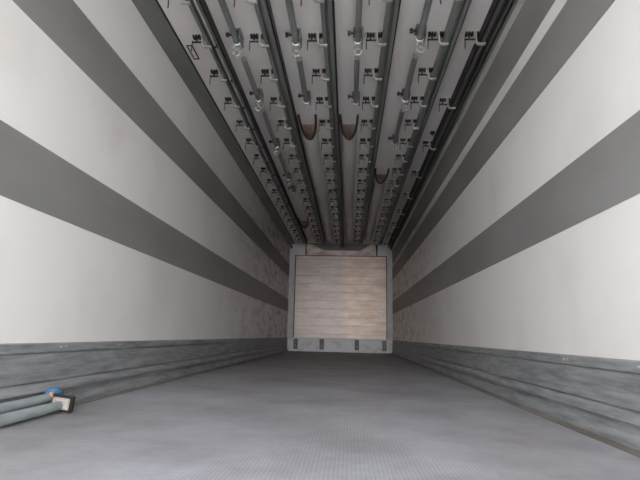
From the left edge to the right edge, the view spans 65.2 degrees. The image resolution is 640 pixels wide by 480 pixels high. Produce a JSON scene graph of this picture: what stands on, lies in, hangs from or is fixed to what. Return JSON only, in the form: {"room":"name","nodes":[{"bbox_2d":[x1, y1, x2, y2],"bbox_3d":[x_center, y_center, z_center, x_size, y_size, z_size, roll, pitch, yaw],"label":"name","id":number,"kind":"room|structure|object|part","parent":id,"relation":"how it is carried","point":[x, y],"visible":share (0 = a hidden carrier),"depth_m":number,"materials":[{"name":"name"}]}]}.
{"room":"truck trailer interior","nodes":[
{"label":"truck trailer interior","id":0,"kind":"room"},
{"bbox_2d":[0,0,289,343],"bbox_3d":[-1.127,0.174,5.868,0.080,2.544,12.550,1,-11,3],"label":"wall","id":1,"kind":"structure","parent":0,"point":[61,281],"depth_m":3.04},
{"bbox_2d":[0,120,287,311],"bbox_3d":[-1.093,0.382,5.775,0.003,0.299,12.450,1,-11,3],"label":"wall stripe","id":2,"kind":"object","parent":1,"relation":"attached to","point":[33,176],"depth_m":2.83,"materials":[{"name":"grey paint"}]},
{"bbox_2d":[0,337,287,404],"bbox_3d":[-1.097,1.264,5.606,0.036,0.305,12.450,1,-11,3],"label":"baseboard","id":3,"kind":"structure","parent":1,"relation":"attached to","point":[83,370],"depth_m":2.94,"materials":[{"name":"metal"}]},
{"bbox_2d":[12,0,289,276],"bbox_3d":[-1.075,-0.423,5.929,0.003,0.300,12.450,1,-11,3],"label":"wall stripe","id":4,"kind":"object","parent":1,"relation":"attached to","point":[63,22],"depth_m":3.20,"materials":[{"name":"grey paint"}]},
{"bbox_2d":[74,351,287,405],"bbox_3d":[-1.058,1.413,5.575,0.049,0.004,12.450,1,-11,3],"label":"trim","id":5,"kind":"structure","parent":1,"relation":"attached to","point":[177,378],"depth_m":3.43,"materials":[{"name":"metal"}]},
{"bbox_2d":[132,0,294,245],"bbox_3d":[-1.005,-1.047,6.045,0.115,0.074,12.450,1,-11,3],"label":"trim","id":6,"kind":"structure","parent":1,"relation":"attached to","point":[149,10],"depth_m":4.48,"materials":[{"name":"metal"}]},
{"bbox_2d":[155,0,294,242],"bbox_3d":[-0.941,-1.079,6.048,0.012,0.008,12.450,1,-11,3],"label":"trim","id":7,"kind":"structure","parent":1,"relation":"attached to","point":[157,2],"depth_m":4.54,"materials":[{"name":"grey metal"}]},
{"bbox_2d":[0,351,639,479],"bbox_3d":[0.111,1.487,5.547,2.620,0.100,12.550,1,-11,3],"label":"floor","id":8,"kind":"structure","parent":0,"point":[290,415],"depth_m":1.88,"materials":[{"name":"grey metal"}]},
{"bbox_2d":[0,387,63,413],"bbox_3d":[-1.290,0.567,1.463,0.060,0.088,1.842,1,-11,3],"label":"bar","id":9,"kind":"object","parent":8,"relation":"on","point":[46,398],"visible":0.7,"depth_m":2.13,"materials":[{"name":"metal"}]},
{"bbox_2d":[0,393,75,426],"bbox_3d":[-1.209,0.574,1.412,0.107,0.082,1.752,1,-11,3],"label":"bar","id":10,"kind":"object","parent":8,"relation":"on","point":[60,402],"visible":1,"depth_m":2.09,"materials":[{"name":"metal"}]},
{"bbox_3d":[-1.164,0.735,2.246,0.083,0.058,0.009,1,-11,3],"label":"plate","id":11,"kind":"part","parent":10,"relation":"part of","materials":[{"name":"silver metal"}]},
{"bbox_2d":[158,0,492,244],"bbox_3d":[0.170,-1.110,6.042,2.620,0.100,12.550,1,-11,3],"label":"ceiling","id":12,"kind":"structure","parent":0,"point":[243,15],"depth_m":4.30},
{"bbox_2d":[186,45,198,59],"bbox_3d":[-0.998,-1.476,3.934,0.047,0.008,0.192,1,-11,3],"label":"wire loop","id":13,"kind":"object","parent":12,"relation":"attached to","point":[186,45],"visible":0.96,"depth_m":3.92,"materials":[{"name":"black metal"}]},
{"bbox_2d":[226,28,243,56],"bbox_3d":[-0.631,-1.434,3.671,0.113,0.188,0.130,1,-11,3],"label":"pipe fitting","id":14,"kind":"object","parent":12,"relation":"attached to","point":[239,32],"visible":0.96,"depth_m":3.66,"materials":[{"name":"metal"}]},
{"bbox_2d":[218,0,239,43],"bbox_3d":[-0.710,-1.799,1.942,0.046,0.047,3.552,1,-11,3],"label":"ceiling pipe","id":15,"kind":"object","parent":14,"relation":"attached to","point":[222,3],"visible":0.86,"depth_m":3.42,"materials":[{"name":"metal"}]},
{"bbox_3d":[-0.610,-1.484,3.680,0.072,0.085,0.130,1,-11,3],"label":"plate","id":16,"kind":"part","parent":14,"relation":"part of","materials":[{"name":"metal"}]},
{"bbox_2d":[167,0,306,243],"bbox_3d":[-0.732,-1.059,5.803,0.209,0.130,12.000,1,-11,3],"label":"rail","id":17,"kind":"object","parent":12,"relation":"attached to","point":[202,5],"depth_m":4.39,"materials":[{"name":"metal"}]},
{"bbox_3d":[-0.906,-1.555,3.226,0.150,0.130,0.040,1,-11,3],"label":"hook bracket","id":18,"kind":"part","parent":17,"relation":"part of","materials":[{"name":"silver metal"}]},
{"bbox_3d":[-0.878,-1.461,3.713,0.150,0.130,0.040,1,-11,3],"label":"hook bracket","id":19,"kind":"part","parent":17,"relation":"part of","materials":[{"name":"silver metal"}]},
{"bbox_3d":[-0.851,-1.367,4.200,0.150,0.130,0.040,1,-11,3],"label":"hook bracket","id":20,"kind":"part","parent":17,"relation":"part of","materials":[{"name":"grey metal"}]},
{"bbox_3d":[-0.824,-1.274,4.688,0.150,0.130,0.040,1,-11,3],"label":"hook bracket","id":21,"kind":"part","parent":17,"relation":"part of","materials":[{"name":"grey metal"}]},
{"bbox_3d":[-0.797,-1.180,5.175,0.150,0.130,0.040,1,-11,3],"label":"hook bracket","id":22,"kind":"part","parent":17,"relation":"part of","materials":[{"name":"grey metal"}]},
{"bbox_2d":[193,0,300,232],"bbox_3d":[-0.689,-1.155,5.105,0.026,0.024,10.600,1,-11,3],"label":"pipe","id":23,"kind":"object","parent":17,"relation":"attached to","point":[198,9],"visible":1,"depth_m":4.35,"materials":[{"name":"black metal"}]},
{"bbox_3d":[-0.769,-1.087,5.662,0.150,0.130,0.040,1,-11,3],"label":"hook bracket","id":24,"kind":"part","parent":17,"relation":"part of","materials":[{"name":"silver metal"}]},
{"bbox_3d":[-0.742,-0.993,6.149,0.150,0.130,0.040,1,-11,3],"label":"hook bracket","id":25,"kind":"part","parent":17,"relation":"part of","materials":[{"name":"grey metal"}]},
{"bbox_3d":[-0.715,-0.899,6.637,0.150,0.130,0.040,1,-11,3],"label":"hook bracket","id":26,"kind":"part","parent":17,"relation":"part of","materials":[{"name":"grey metal"}]},
{"bbox_2d":[249,88,263,110],"bbox_3d":[-0.581,-1.264,4.554,0.113,0.188,0.130,1,-11,3],"label":"pipe fitting","id":27,"kind":"object","parent":12,"relation":"attached to","point":[260,91],"visible":0.96,"depth_m":4.55,"materials":[{"name":"silver metal"}]},
{"bbox_2d":[241,56,260,99],"bbox_3d":[-0.581,-1.357,4.241,0.046,0.047,0.662,1,-11,3],"label":"ceiling pipe","id":28,"kind":"object","parent":27,"relation":"attached to","point":[243,58],"visible":0.91,"depth_m":4.17,"materials":[{"name":"metal"}]},
{"bbox_3d":[-0.561,-1.315,4.562,0.072,0.085,0.130,1,-11,3],"label":"plate","id":29,"kind":"part","parent":27,"relation":"part of","materials":[{"name":"metal"}]},
{"bbox_2d":[269,138,279,155],"bbox_3d":[-0.518,-1.048,5.681,0.113,0.188,0.130,1,-11,3],"label":"pipe fitting","id":30,"kind":"object","parent":12,"relation":"attached to","point":[277,139],"visible":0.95,"depth_m":5.68,"materials":[{"name":"silver metal"}]},
{"bbox_2d":[260,108,277,146],"bbox_3d":[-0.525,-1.163,5.246,0.046,0.047,0.912,1,-11,3],"label":"ceiling pipe","id":31,"kind":"object","parent":30,"relation":"attached to","point":[264,114],"visible":0.94,"depth_m":5.15,"materials":[{"name":"metal"}]},
{"bbox_2d":[234,0,325,243],"bbox_3d":[-0.301,-1.054,5.778,0.209,0.130,12.000,1,-11,3],"label":"rail","id":32,"kind":"object","parent":12,"relation":"attached to","point":[263,8],"depth_m":4.37,"materials":[{"name":"metal"}]},
{"bbox_3d":[-0.474,-1.550,3.200,0.150,0.130,0.040,1,-11,3],"label":"hook bracket","id":33,"kind":"part","parent":32,"relation":"part of","materials":[{"name":"silver metal"}]},
{"bbox_3d":[-0.447,-1.456,3.688,0.150,0.130,0.040,1,-11,3],"label":"hook bracket","id":34,"kind":"part","parent":32,"relation":"part of","materials":[{"name":"silver metal"}]},
{"bbox_3d":[-0.420,-1.363,4.175,0.150,0.130,0.040,1,-11,3],"label":"hook bracket","id":35,"kind":"part","parent":32,"relation":"part of","materials":[{"name":"grey metal"}]},
{"bbox_3d":[-0.393,-1.269,4.662,0.150,0.130,0.040,1,-11,3],"label":"hook bracket","id":36,"kind":"part","parent":32,"relation":"part of","materials":[{"name":"grey metal"}]},
{"bbox_3d":[-0.365,-1.175,5.150,0.150,0.130,0.040,1,-11,3],"label":"hook bracket","id":37,"kind":"part","parent":32,"relation":"part of","materials":[{"name":"silver metal"}]},
{"bbox_3d":[-0.338,-1.081,5.637,0.150,0.130,0.040,1,-11,3],"label":"hook bracket","id":38,"kind":"part","parent":32,"relation":"part of","materials":[{"name":"silver metal"}]},
{"bbox_3d":[-0.311,-0.988,6.124,0.150,0.130,0.040,1,-11,3],"label":"hook bracket","id":39,"kind":"part","parent":32,"relation":"part of","materials":[{"name":"grey metal"}]},
{"bbox_3d":[-0.283,-0.894,6.612,0.150,0.130,0.040,1,-11,3],"label":"hook bracket","id":40,"kind":"part","parent":32,"relation":"part of","materials":[{"name":"grey metal"}]},
{"bbox_2d":[283,172,291,186],"bbox_3d":[-0.452,-0.821,6.858,0.113,0.188,0.130,1,-11,3],"label":"pipe fitting","id":41,"kind":"object","parent":12,"relation":"attached to","point":[289,173],"visible":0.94,"depth_m":6.85,"materials":[{"name":"grey metal"}]},
{"bbox_2d":[277,151,289,179],"bbox_3d":[-0.460,-0.942,6.398,0.046,0.047,0.962,1,-11,3],"label":"ceiling pipe","id":42,"kind":"object","parent":41,"relation":"attached to","point":[279,154],"visible":0.93,"depth_m":6.30,"materials":[{"name":"metal"}]},
{"bbox_2d":[285,28,301,56],"bbox_3d":[-0.195,-1.427,3.656,0.113,0.188,0.130,1,-11,3],"label":"pipe fitting","id":43,"kind":"object","parent":12,"relation":"attached to","point":[298,29],"visible":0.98,"depth_m":3.65,"materials":[{"name":"silver metal"}]},
{"bbox_2d":[285,0,298,43],"bbox_3d":[-0.274,-1.793,1.921,0.046,0.047,3.562,1,-11,3],"label":"ceiling pipe","id":44,"kind":"object","parent":43,"relation":"attached to","point":[289,4],"visible":0.97,"depth_m":3.40,"materials":[{"name":"metal"}]},
{"bbox_3d":[-0.174,-1.477,3.664,0.072,0.085,0.130,1,-11,3],"label":"plate","id":45,"kind":"part","parent":43,"relation":"part of","materials":[{"name":"metal"}]},
{"bbox_2d":[298,91,310,105],"bbox_3d":[-0.142,-1.292,4.586,0.113,0.102,0.130,1,-11,3],"label":"pipe fitting","id":46,"kind":"object","parent":12,"relation":"attached to","point":[309,93],"visible":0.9,"depth_m":4.57,"materials":[{"name":"silver metal"}]},
{"bbox_2d":[296,56,308,104],"bbox_3d":[-0.143,-1.342,4.265,0.046,0.047,0.742,1,-11,3],"label":"ceiling pipe","id":47,"kind":"object","parent":46,"relation":"attached to","point":[298,59],"visible":0.92,"depth_m":4.17,"materials":[{"name":"metal"}]},
{"bbox_3d":[-0.123,-1.300,4.586,0.072,0.085,0.130,1,-11,3],"label":"plate","id":48,"kind":"part","parent":46,"relation":"part of","materials":[{"name":"metal"}]},
{"bbox_2d":[298,218,313,239],"bbox_3d":[-0.271,-0.199,10.351,0.198,0.105,1.805,1,-11,3],"label":"air duct","id":49,"kind":"object","parent":12,"relation":"attached to","point":[305,225],"visible":1,"depth_m":10.17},
{"bbox_2d":[297,114,332,240],"bbox_3d":[0.041,-0.620,8.110,0.198,0.105,6.325,1,-11,3],"label":"air duct","id":50,"kind":"object","parent":12,"relation":"attached to","point":[309,131],"visible":1,"depth_m":6.47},
{"bbox_2d":[300,0,343,247],"bbox_3d":[0.137,-1.012,5.944,0.209,0.130,12.390,1,-11,3],"label":"rail","id":51,"kind":"object","parent":12,"relation":"attached to","point":[327,9],"depth_m":4.42,"materials":[{"name":"metal"}]},
{"bbox_3d":[-0.047,-1.545,3.176,0.150,0.130,0.040,1,-11,3],"label":"hook bracket","id":52,"kind":"part","parent":51,"relation":"part of","materials":[{"name":"silver metal"}]},
{"bbox_3d":[-0.020,-1.451,3.663,0.150,0.130,0.040,1,-11,3],"label":"hook bracket","id":53,"kind":"part","parent":51,"relation":"part of","materials":[{"name":"silver metal"}]},
{"bbox_3d":[0.007,-1.357,4.150,0.150,0.130,0.040,1,-11,3],"label":"hook bracket","id":54,"kind":"part","parent":51,"relation":"part of","materials":[{"name":"silver metal"}]},
{"bbox_3d":[0.035,-1.264,4.638,0.150,0.130,0.040,1,-11,3],"label":"hook bracket","id":55,"kind":"part","parent":51,"relation":"part of","materials":[{"name":"grey metal"}]},
{"bbox_3d":[0.062,-1.170,5.125,0.150,0.130,0.040,1,-11,3],"label":"hook bracket","id":56,"kind":"part","parent":51,"relation":"part of","materials":[{"name":"grey metal"}]},
{"bbox_3d":[0.089,-1.077,5.612,0.150,0.130,0.040,1,-11,3],"label":"hook bracket","id":57,"kind":"part","parent":51,"relation":"part of","materials":[{"name":"silver metal"}]},
{"bbox_3d":[0.117,-0.983,6.099,0.150,0.130,0.040,1,-11,3],"label":"hook bracket","id":58,"kind":"part","parent":51,"relation":"part of","materials":[{"name":"grey metal"}]},
{"bbox_3d":[0.144,-0.889,6.587,0.150,0.130,0.040,1,-11,3],"label":"hook bracket","id":59,"kind":"part","parent":51,"relation":"part of","materials":[{"name":"grey metal"}]},
{"bbox_3d":[0.171,-0.795,7.074,0.150,0.130,0.040,1,-11,3],"label":"hook bracket","id":60,"kind":"part","parent":51,"relation":"part of","materials":[{"name":"grey metal"}]},
{"bbox_3d":[0.198,-0.702,7.561,0.150,0.130,0.040,1,-11,3],"label":"hook bracket","id":61,"kind":"part","parent":51,"relation":"part of","materials":[{"name":"grey metal"}]},
{"bbox_2d":[339,114,358,240],"bbox_3d":[0.464,-0.615,8.085,0.198,0.105,6.325,1,-11,3],"label":"air duct","id":62,"kind":"object","parent":12,"relation":"attached to","point":[348,131],"visible":1,"depth_m":6.45,"materials":[{"name":"grey fabric"}]},
{"bbox_2d":[348,91,359,105],"bbox_3d":[0.310,-1.283,4.579,0.113,0.102,0.130,1,-11,3],"label":"pipe fitting","id":63,"kind":"object","parent":12,"relation":"attached to","point":[349,96],"visible":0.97,"depth_m":4.56,"materials":[{"name":"silver metal"}]},
{"bbox_2d":[353,56,359,105],"bbox_3d":[0.308,-1.336,4.243,0.046,0.047,0.772,1,-11,3],"label":"ceiling pipe","id":64,"kind":"object","parent":63,"relation":"attached to","point":[356,58],"visible":0.88,"depth_m":4.13,"materials":[{"name":"metal"}]},
{"bbox_2d":[348,26,362,55],"bbox_3d":[0.256,-1.424,3.620,0.113,0.188,0.130,1,-11,3],"label":"pipe fitting","id":65,"kind":"object","parent":12,"relation":"attached to","point":[360,43],"visible":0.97,"depth_m":3.61,"materials":[{"name":"silver metal"}]},
{"bbox_3d":[0.276,-1.474,3.628,0.072,0.085,0.130,1,-11,3],"label":"plate","id":66,"kind":"part","parent":65,"relation":"part of","materials":[{"name":"metal"}]},
{"bbox_2d":[355,0,361,41],"bbox_3d":[0.177,-1.788,1.890,0.046,0.047,3.552,1,-11,3],"label":"ceiling pipe","id":67,"kind":"object","parent":65,"relation":"attached to","point":[358,7],"visible":1,"depth_m":3.38,"materials":[{"name":"metal"}]},
{"bbox_2d":[364,168,389,240],"bbox_3d":[0.946,-0.456,8.864,0.198,0.105,4.686,1,-11,3],"label":"air duct","id":68,"kind":"object","parent":12,"relation":"attached to","point":[379,181],"visible":1,"depth_m":7.99,"materials":[{"name":"grey fabric"}]},
{"bbox_2d":[357,0,400,244],"bbox_3d":[0.555,-1.044,5.728,0.209,0.130,12.000,1,-11,3],"label":"rail","id":69,"kind":"object","parent":12,"relation":"attached to","point":[392,9],"depth_m":4.38,"materials":[{"name":"metal"}]},
{"bbox_3d":[0.600,-0.790,7.049,0.150,0.130,0.040,1,-11,3],"label":"hook bracket","id":70,"kind":"part","parent":69,"relation":"part of","materials":[{"name":"grey metal"}]},
{"bbox_3d":[0.573,-0.884,6.562,0.150,0.130,0.040,1,-11,3],"label":"hook bracket","id":71,"kind":"part","parent":69,"relation":"part of","materials":[{"name":"grey metal"}]},
{"bbox_3d":[0.546,-0.978,6.075,0.150,0.130,0.040,1,-11,3],"label":"hook bracket","id":72,"kind":"part","parent":69,"relation":"part of","materials":[{"name":"grey metal"}]},
{"bbox_3d":[0.518,-1.071,5.587,0.150,0.130,0.040,1,-11,3],"label":"hook bracket","id":73,"kind":"part","parent":69,"relation":"part of","materials":[{"name":"silver metal"}]},
{"bbox_3d":[0.491,-1.165,5.100,0.150,0.130,0.040,1,-11,3],"label":"hook bracket","id":74,"kind":"part","parent":69,"relation":"part of","materials":[{"name":"grey metal"}]},
{"bbox_3d":[0.464,-1.259,4.613,0.150,0.130,0.040,1,-11,3],"label":"hook bracket","id":75,"kind":"part","parent":69,"relation":"part of","materials":[{"name":"grey metal"}]},
{"bbox_3d":[0.437,-1.353,4.125,0.150,0.130,0.040,1,-11,3],"label":"hook bracket","id":76,"kind":"part","parent":69,"relation":"part of","materials":[{"name":"silver metal"}]},
{"bbox_3d":[0.409,-1.446,3.638,0.150,0.130,0.040,1,-11,3],"label":"hook bracket","id":77,"kind":"part","parent":69,"relation":"part of","materials":[{"name":"silver metal"}]},
{"bbox_2d":[388,134,398,145],"bbox_3d":[0.807,-1.093,5.514,0.113,0.102,0.130,1,-11,3],"label":"pipe fitting","id":78,"kind":"object","parent":12,"relation":"attached to","point":[392,137],"visible":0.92,"depth_m":5.49,"materials":[{"name":"grey metal"}]},
{"bbox_2d":[393,108,404,143],"bbox_3d":[0.804,-1.152,5.149,0.046,0.047,0.832,1,-11,3],"label":"ceiling pipe","id":79,"kind":"object","parent":78,"relation":"attached to","point":[401,113],"visible":0.96,"depth_m":5.06,"materials":[{"name":"metal"}]},
{"bbox_2d":[397,88,409,111],"bbox_3d":[0.750,-1.245,4.496,0.113,0.188,0.130,1,-11,3],"label":"pipe fitting","id":80,"kind":"object","parent":12,"relation":"attached to","point":[403,89],"visible":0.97,"depth_m":4.49,"materials":[{"name":"silver metal"}]},
{"bbox_3d":[0.770,-1.295,4.505,0.072,0.085,0.130,1,-11,3],"label":"plate","id":81,"kind":"part","parent":80,"relation":"part of","materials":[{"name":"metal"}]},
{"bbox_2d":[403,53,417,100],"bbox_3d":[0.749,-1.341,4.164,0.046,0.047,0.702,1,-11,3],"label":"ceiling pipe","id":82,"kind":"object","parent":80,"relation":"attached to","point":[415,55],"visible":1,"depth_m":4.08,"materials":[{"name":"metal"}]},
{"bbox_2d":[410,24,426,53],"bbox_3d":[0.698,-1.422,3.574,0.113,0.188,0.130,1,-11,3],"label":"pipe fitting","id":83,"kind":"object","parent":12,"relation":"attached to","point":[415,31],"visible":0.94,"depth_m":3.57,"materials":[{"name":"silver metal"}]},
{"bbox_3d":[0.718,-1.473,3.583,0.072,0.085,0.130,1,-11,3],"label":"plate","id":84,"kind":"part","parent":83,"relation":"part of","materials":[{"name":"metal"}]},
{"bbox_2d":[417,0,431,39],"bbox_3d":[0.619,-1.785,1.855,0.046,0.047,3.532,1,-11,3],"label":"ceiling pipe","id":85,"kind":"object","parent":83,"relation":"attached to","point":[427,5],"visible":1,"depth_m":3.35,"materials":[{"name":"metal"}]},
{"bbox_2d":[378,0,471,244],"bbox_3d":[0.999,-1.039,5.702,0.209,0.130,12.000,1,-11,3],"label":"rail","id":86,"kind":"object","parent":12,"relation":"attached to","point":[459,10],"depth_m":4.36,"materials":[{"name":"metal"}]},
{"bbox_3d":[1.071,-0.692,7.511,0.150,0.130,0.040,1,-11,3],"label":"hook bracket","id":87,"kind":"part","parent":86,"relation":"part of","materials":[{"name":"grey metal"}]},
{"bbox_3d":[1.044,-0.785,7.023,0.150,0.130,0.040,1,-11,3],"label":"hook bracket","id":88,"kind":"part","parent":86,"relation":"part of","materials":[{"name":"grey metal"}]},
{"bbox_3d":[1.016,-0.879,6.536,0.150,0.130,0.040,1,-11,3],"label":"hook bracket","id":89,"kind":"part","parent":86,"relation":"part of","materials":[{"name":"grey metal"}]},
{"bbox_3d":[0.989,-0.973,6.049,0.150,0.130,0.040,1,-11,3],"label":"hook bracket","id":90,"kind":"part","parent":86,"relation":"part of","materials":[{"name":"grey metal"}]},
{"bbox_3d":[0.962,-1.066,5.561,0.150,0.130,0.040,1,-11,3],"label":"hook bracket","id":91,"kind":"part","parent":86,"relation":"part of","materials":[{"name":"silver metal"}]},
{"bbox_3d":[0.934,-1.160,5.074,0.150,0.130,0.040,1,-11,3],"label":"hook bracket","id":92,"kind":"part","parent":86,"relation":"part of","materials":[{"name":"silver metal"}]},
{"bbox_3d":[0.907,-1.254,4.587,0.150,0.130,0.040,1,-11,3],"label":"hook bracket","id":93,"kind":"part","parent":86,"relation":"part of","materials":[{"name":"grey metal"}]},
{"bbox_3d":[0.880,-1.347,4.099,0.150,0.130,0.040,1,-11,3],"label":"hook bracket","id":94,"kind":"part","parent":86,"relation":"part of","materials":[{"name":"silver metal"}]},
{"bbox_3d":[0.853,-1.441,3.612,0.150,0.130,0.040,1,-11,3],"label":"hook bracket","id":95,"kind":"part","parent":86,"relation":"part of","materials":[{"name":"silver metal"}]},
{"bbox_2d":[388,0,513,247],"bbox_3d":[1.272,-0.999,5.878,0.208,0.130,12.390,1,-11,3],"label":"rail","id":96,"kind":"object","parent":12,"relation":"attached to","point":[498,10],"depth_m":4.32,"materials":[{"name":"black metal"}]},
{"bbox_3d":[1.286,-0.855,6.630,0.150,0.130,0.040,1,-11,3],"label":"hook bracket","id":97,"kind":"part","parent":96,"relation":"part of","materials":[{"name":"grey metal"}]},
{"bbox_3d":[1.229,-1.049,5.620,0.150,0.130,0.040,1,-11,3],"label":"hook bracket","id":98,"kind":"part","parent":96,"relation":"part of","materials":[{"name":"silver metal"}]},
{"bbox_3d":[1.173,-1.243,4.610,0.150,0.130,0.040,1,-11,3],"label":"hook bracket","id":99,"kind":"part","parent":96,"relation":"part of","materials":[{"name":"grey metal"}]},
{"bbox_3d":[1.116,-1.437,3.600,0.150,0.130,0.040,1,-11,3],"label":"hook bracket","id":100,"kind":"part","parent":96,"relation":"part of","materials":[{"name":"silver metal"}]},
{"bbox_2d":[293,281,384,339],"bbox_3d":[0.482,1.360,11.889,2.460,2.544,0.080,1,-11,3],"label":"wall","id":101,"kind":"structure","parent":0,"point":[294,281],"depth_m":11.67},
{"bbox_2d":[287,244,295,337],"bbox_3d":[-0.681,1.187,11.921,0.130,2.244,0.050,1,-11,3],"label":"trim","id":102,"kind":"structure","parent":101,"relation":"attached to","point":[292,250],"depth_m":11.88,"materials":[{"name":"grey metal"}]},
{"bbox_2d":[295,244,304,254],"bbox_3d":[-0.474,0.234,12.102,0.240,0.294,0.030,1,-11,3],"label":"trim","id":103,"kind":"structure","parent":101,"relation":"attached to","point":[299,248],"depth_m":12.09,"materials":[{"name":"grey metal"}]},
{"bbox_2d":[319,339,323,349],"bbox_3d":[0.039,2.407,11.549,0.100,0.240,0.040,1,-11,3],"label":"bracket","id":104,"kind":"object","parent":101,"relation":"attached to","point":[321,344],"visible":1,"depth_m":11.54,"materials":[{"name":"metal"}]},
{"bbox_2d":[287,338,392,352],"bbox_3d":[0.452,2.445,11.590,2.460,0.300,0.100,1,-11,3],"label":"trim","id":105,"kind":"structure","parent":101,"relation":"attached to","point":[304,344],"depth_m":11.54,"materials":[{"name":"grey metal"}]},
{"bbox_2d":[293,338,297,348],"bbox_3d":[-0.565,2.400,11.584,0.100,0.240,0.040,1,-11,3],"label":"bracket","id":106,"kind":"object","parent":105,"relation":"attached to","point":[295,341],"visible":1,"depth_m":11.58,"materials":[{"name":"metal"}]},
{"bbox_2d":[293,255,386,339],"bbox_3d":[0.478,1.329,11.758,2.177,1.935,0.083,1,-11,3],"label":"panel","id":107,"kind":"object","parent":101,"relation":"attached to","point":[344,297],"visible":1,"depth_m":11.72,"materials":[{"name":"beige wood"}]},
{"bbox_2d":[305,244,375,253],"bbox_3d":[0.504,0.245,12.047,1.720,0.294,0.028,1,-11,3],"label":"trim","id":108,"kind":"structure","parent":101,"relation":"attached to","point":[347,247],"depth_m":12.04,"materials":[{"name":"grey metal"}]},
{"bbox_2d":[305,244,376,255],"bbox_3d":[0.513,0.238,11.983,1.715,0.285,0.095,1,-11,3],"label":"board","id":109,"kind":"object","parent":101,"relation":"attached to","point":[371,250],"visible":0.98,"depth_m":11.93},
{"bbox_2d":[355,340,358,349],"bbox_3d":[0.848,2.417,11.502,0.100,0.240,0.040,1,-11,3],"label":"bracket","id":110,"kind":"object","parent":101,"relation":"attached to","point":[356,341],"visible":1,"depth_m":11.50,"materials":[{"name":"metal"}]},
{"bbox_2d":[377,244,386,255],"bbox_3d":[1.482,0.256,11.989,0.240,0.294,0.030,1,-11,3],"label":"trim","id":111,"kind":"structure","parent":101,"relation":"attached to","point":[381,249],"depth_m":11.98,"materials":[{"name":"grey metal"}]},
{"bbox_2d":[382,340,386,350],"bbox_3d":[1.476,2.424,11.465,0.100,0.240,0.040,1,-11,3],"label":"bracket","id":112,"kind":"object","parent":101,"relation":"attached to","point":[384,342],"visible":1,"depth_m":11.46,"materials":[{"name":"metal"}]},
{"bbox_2d":[387,246,392,339],"bbox_3d":[1.645,1.214,11.785,0.130,2.244,0.050,1,-11,3],"label":"trim","id":113,"kind":"structure","parent":101,"relation":"attached to","point":[389,252],"depth_m":11.74,"materials":[{"name":"grey metal"}]},
{"bbox_2d":[392,0,639,360],"bbox_3d":[1.408,0.203,5.721,0.080,2.544,12.550,1,-11,3],"label":"wall","id":114,"kind":"structure","parent":0,"point":[576,290],"depth_m":2.57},
{"bbox_2d":[391,0,518,249],"bbox_3d":[1.377,-0.983,5.899,0.030,0.149,12.450,1,-11,3],"label":"trim","id":115,"kind":"structure","parent":114,"relation":"attached to","point":[515,2],"depth_m":4.24,"materials":[{"name":"metal"}]},
{"bbox_2d":[392,0,524,251],"bbox_3d":[1.379,-0.894,5.882,0.022,0.039,12.450,1,-11,3],"label":"trim","id":116,"kind":"structure","parent":114,"relation":"attached to","point":[518,6],"depth_m":4.11,"materials":[{"name":"grey metal"}]},
{"bbox_2d":[392,0,554,263],"bbox_3d":[1.385,-0.733,5.851,0.003,0.289,12.450,1,-11,3],"label":"trim","id":117,"kind":"structure","parent":114,"relation":"attached to","point":[532,13],"depth_m":3.81,"materials":[{"name":"grey metal"}]},
{"bbox_2d":[392,0,614,279],"bbox_3d":[1.377,-0.357,5.779,0.003,0.285,12.450,1,-11,3],"label":"trim","id":118,"kind":"structure","parent":114,"relation":"attached to","point":[576,19],"depth_m":3.01,"materials":[{"name":"grey metal"}]},
{"bbox_2d":[390,353,639,457],"bbox_3d":[1.277,1.440,5.439,0.049,0.004,12.450,1,-11,3],"label":"trim","id":119,"kind":"structure","parent":114,"relation":"attached to","point":[612,443],"depth_m":2.32,"materials":[{"name":"metal"}]},
{"bbox_2d":[392,340,639,450],"bbox_3d":[1.323,1.293,5.465,0.036,0.305,12.450,1,-11,3],"label":"baseboard","id":120,"kind":"structure","parent":114,"relation":"attached to","point":[600,396],"depth_m":2.44,"materials":[{"name":"metal"}]},
{"bbox_2d":[393,110,639,313],"bbox_3d":[1.359,0.422,5.630,0.003,0.294,12.450,1,-11,3],"label":"wall stripe","id":121,"kind":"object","parent":114,"relation":"attached to","point":[607,174],"depth_m":2.49,"materials":[{"name":"grey paint"}]}
]}

